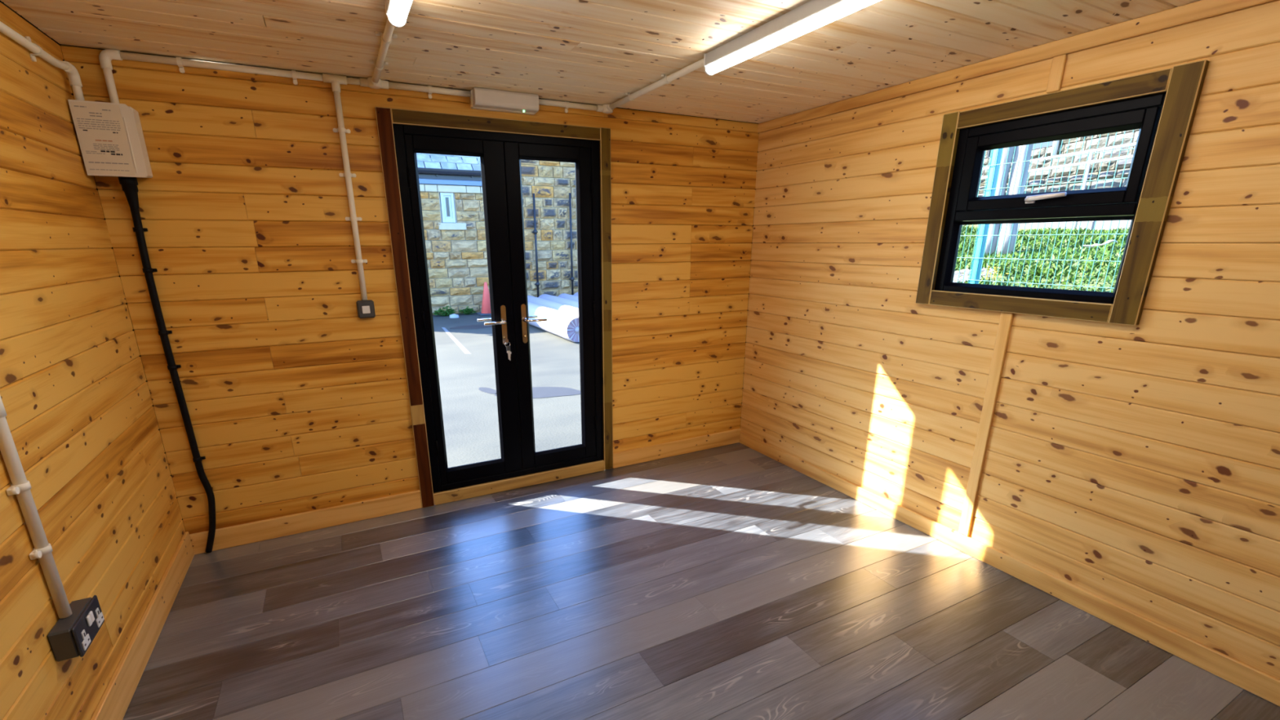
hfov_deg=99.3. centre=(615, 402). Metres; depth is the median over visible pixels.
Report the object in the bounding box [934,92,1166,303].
window
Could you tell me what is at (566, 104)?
conduit
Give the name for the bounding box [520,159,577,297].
stone wall
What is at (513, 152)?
door
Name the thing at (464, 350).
yard
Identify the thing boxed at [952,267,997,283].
gravel
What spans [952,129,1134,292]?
mesh fence
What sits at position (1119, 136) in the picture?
wall
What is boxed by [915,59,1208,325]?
trim
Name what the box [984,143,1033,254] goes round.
trunk
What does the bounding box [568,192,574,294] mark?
pipe
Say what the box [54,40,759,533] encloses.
wall
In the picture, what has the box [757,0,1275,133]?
trim
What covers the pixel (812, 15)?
light
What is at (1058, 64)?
trim
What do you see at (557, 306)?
roll
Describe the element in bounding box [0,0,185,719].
wall
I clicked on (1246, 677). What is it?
baseboard
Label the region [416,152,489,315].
stone outbuilding
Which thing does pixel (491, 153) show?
door
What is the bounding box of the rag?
[449,313,458,318]
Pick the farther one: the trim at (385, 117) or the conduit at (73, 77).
the trim at (385, 117)
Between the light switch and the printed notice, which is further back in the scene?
the light switch
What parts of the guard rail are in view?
rail, rail, rail post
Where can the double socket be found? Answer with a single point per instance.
(71, 637)
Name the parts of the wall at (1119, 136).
pane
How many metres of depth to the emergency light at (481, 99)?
2.79 m
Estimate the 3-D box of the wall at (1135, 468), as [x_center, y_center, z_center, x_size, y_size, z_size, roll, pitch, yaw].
[2.171,-0.116,1.730,0.101,2.470,5.218,-8,18,-25]
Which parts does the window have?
handle, vent sash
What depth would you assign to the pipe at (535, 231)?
13.81 m
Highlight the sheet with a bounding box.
[1083,240,1117,248]
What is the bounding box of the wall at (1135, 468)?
[740,0,1279,679]
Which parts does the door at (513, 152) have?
handle plate, lever, lever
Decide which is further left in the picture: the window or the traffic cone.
the traffic cone
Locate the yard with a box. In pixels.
[432,312,582,467]
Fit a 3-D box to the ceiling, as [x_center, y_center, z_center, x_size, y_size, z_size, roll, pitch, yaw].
[0.568,-1.013,0.616,3.684,0.101,5.400,-8,18,-25]
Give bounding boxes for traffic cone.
[476,282,491,315]
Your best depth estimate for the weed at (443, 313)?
13.09 m
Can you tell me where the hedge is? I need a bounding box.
[955,224,1128,292]
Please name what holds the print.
attached to the printed notice
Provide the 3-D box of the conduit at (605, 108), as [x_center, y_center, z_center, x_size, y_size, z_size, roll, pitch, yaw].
[0.154,-1.554,2.692,0.100,0.038,0.999,-8,18,-25]
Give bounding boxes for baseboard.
[90,531,194,719]
[189,489,422,555]
[613,428,741,468]
[739,431,1279,706]
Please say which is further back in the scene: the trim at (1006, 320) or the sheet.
the sheet
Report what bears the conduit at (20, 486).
attached to the wall at (81, 418)
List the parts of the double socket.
plate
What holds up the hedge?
on the bank
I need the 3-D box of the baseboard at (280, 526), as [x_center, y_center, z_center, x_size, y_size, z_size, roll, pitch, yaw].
[-1.645,0.643,2.965,1.113,0.112,0.016,-8,18,-25]
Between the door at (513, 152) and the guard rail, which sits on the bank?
the guard rail
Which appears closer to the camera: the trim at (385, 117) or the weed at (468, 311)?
the trim at (385, 117)
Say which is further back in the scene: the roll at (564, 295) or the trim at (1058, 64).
the roll at (564, 295)
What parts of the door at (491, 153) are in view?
lever, lever, handle plate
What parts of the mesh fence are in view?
fence post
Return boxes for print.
[83,129,122,155]
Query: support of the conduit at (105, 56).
attached to the wall at (297, 402)
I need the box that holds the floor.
[122,442,1279,719]
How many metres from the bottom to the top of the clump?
0.152 m
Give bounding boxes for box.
[67,99,152,177]
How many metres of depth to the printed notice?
2.15 m
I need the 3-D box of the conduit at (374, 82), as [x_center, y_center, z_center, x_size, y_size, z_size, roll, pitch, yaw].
[-0.930,-1.393,2.170,0.124,0.038,0.999,-8,18,-25]
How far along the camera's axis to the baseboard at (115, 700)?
2.03 m
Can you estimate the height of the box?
0.270 m
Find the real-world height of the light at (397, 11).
0.076 m
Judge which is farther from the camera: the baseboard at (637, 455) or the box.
the baseboard at (637, 455)
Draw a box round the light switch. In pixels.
[355,299,375,318]
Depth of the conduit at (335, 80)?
2.62 m
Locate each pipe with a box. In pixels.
[532,193,540,297]
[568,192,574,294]
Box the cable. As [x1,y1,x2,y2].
[117,176,215,552]
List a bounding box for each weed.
[433,305,457,315]
[457,306,475,314]
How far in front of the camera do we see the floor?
2.25 m
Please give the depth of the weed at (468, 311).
13.32 m
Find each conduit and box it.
[0,21,84,100]
[0,395,71,618]
[98,48,471,103]
[322,73,367,300]
[359,18,397,88]
[538,98,597,112]
[595,57,703,113]
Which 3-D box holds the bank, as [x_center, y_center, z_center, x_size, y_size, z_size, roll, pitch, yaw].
[7.564,-1.494,6.946,12.350,2.454,17.600,-8,18,-25]
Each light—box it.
[384,0,412,27]
[470,87,538,115]
[703,0,880,75]
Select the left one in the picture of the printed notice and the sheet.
the printed notice
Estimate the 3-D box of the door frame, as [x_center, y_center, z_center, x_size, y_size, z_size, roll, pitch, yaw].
[-0.609,-0.497,3.227,1.134,2.014,0.075,-8,18,-25]
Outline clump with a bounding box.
[985,266,1008,279]
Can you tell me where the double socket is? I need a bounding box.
[46,595,104,661]
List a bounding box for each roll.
[527,295,578,316]
[528,302,579,342]
[537,293,578,308]
[558,293,577,301]
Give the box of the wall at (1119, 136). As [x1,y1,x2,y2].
[962,128,1139,230]
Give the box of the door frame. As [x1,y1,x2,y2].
[392,124,603,493]
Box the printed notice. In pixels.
[69,101,135,175]
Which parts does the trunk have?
stem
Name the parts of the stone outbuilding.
pane, window sill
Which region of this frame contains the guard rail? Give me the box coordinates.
[981,142,1136,230]
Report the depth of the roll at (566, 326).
9.93 m
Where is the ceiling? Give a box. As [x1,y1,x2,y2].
[0,0,1199,123]
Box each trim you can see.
[374,106,613,507]
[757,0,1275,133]
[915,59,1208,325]
[958,311,1013,536]
[1046,53,1067,93]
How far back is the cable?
2.47 m
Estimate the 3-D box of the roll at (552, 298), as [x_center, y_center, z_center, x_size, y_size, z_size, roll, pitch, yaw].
[-0.821,-1.970,11.880,0.457,0.457,4.362,-8,18,-25]
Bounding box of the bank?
[953,224,1118,292]
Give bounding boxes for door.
[404,133,522,484]
[503,141,596,469]

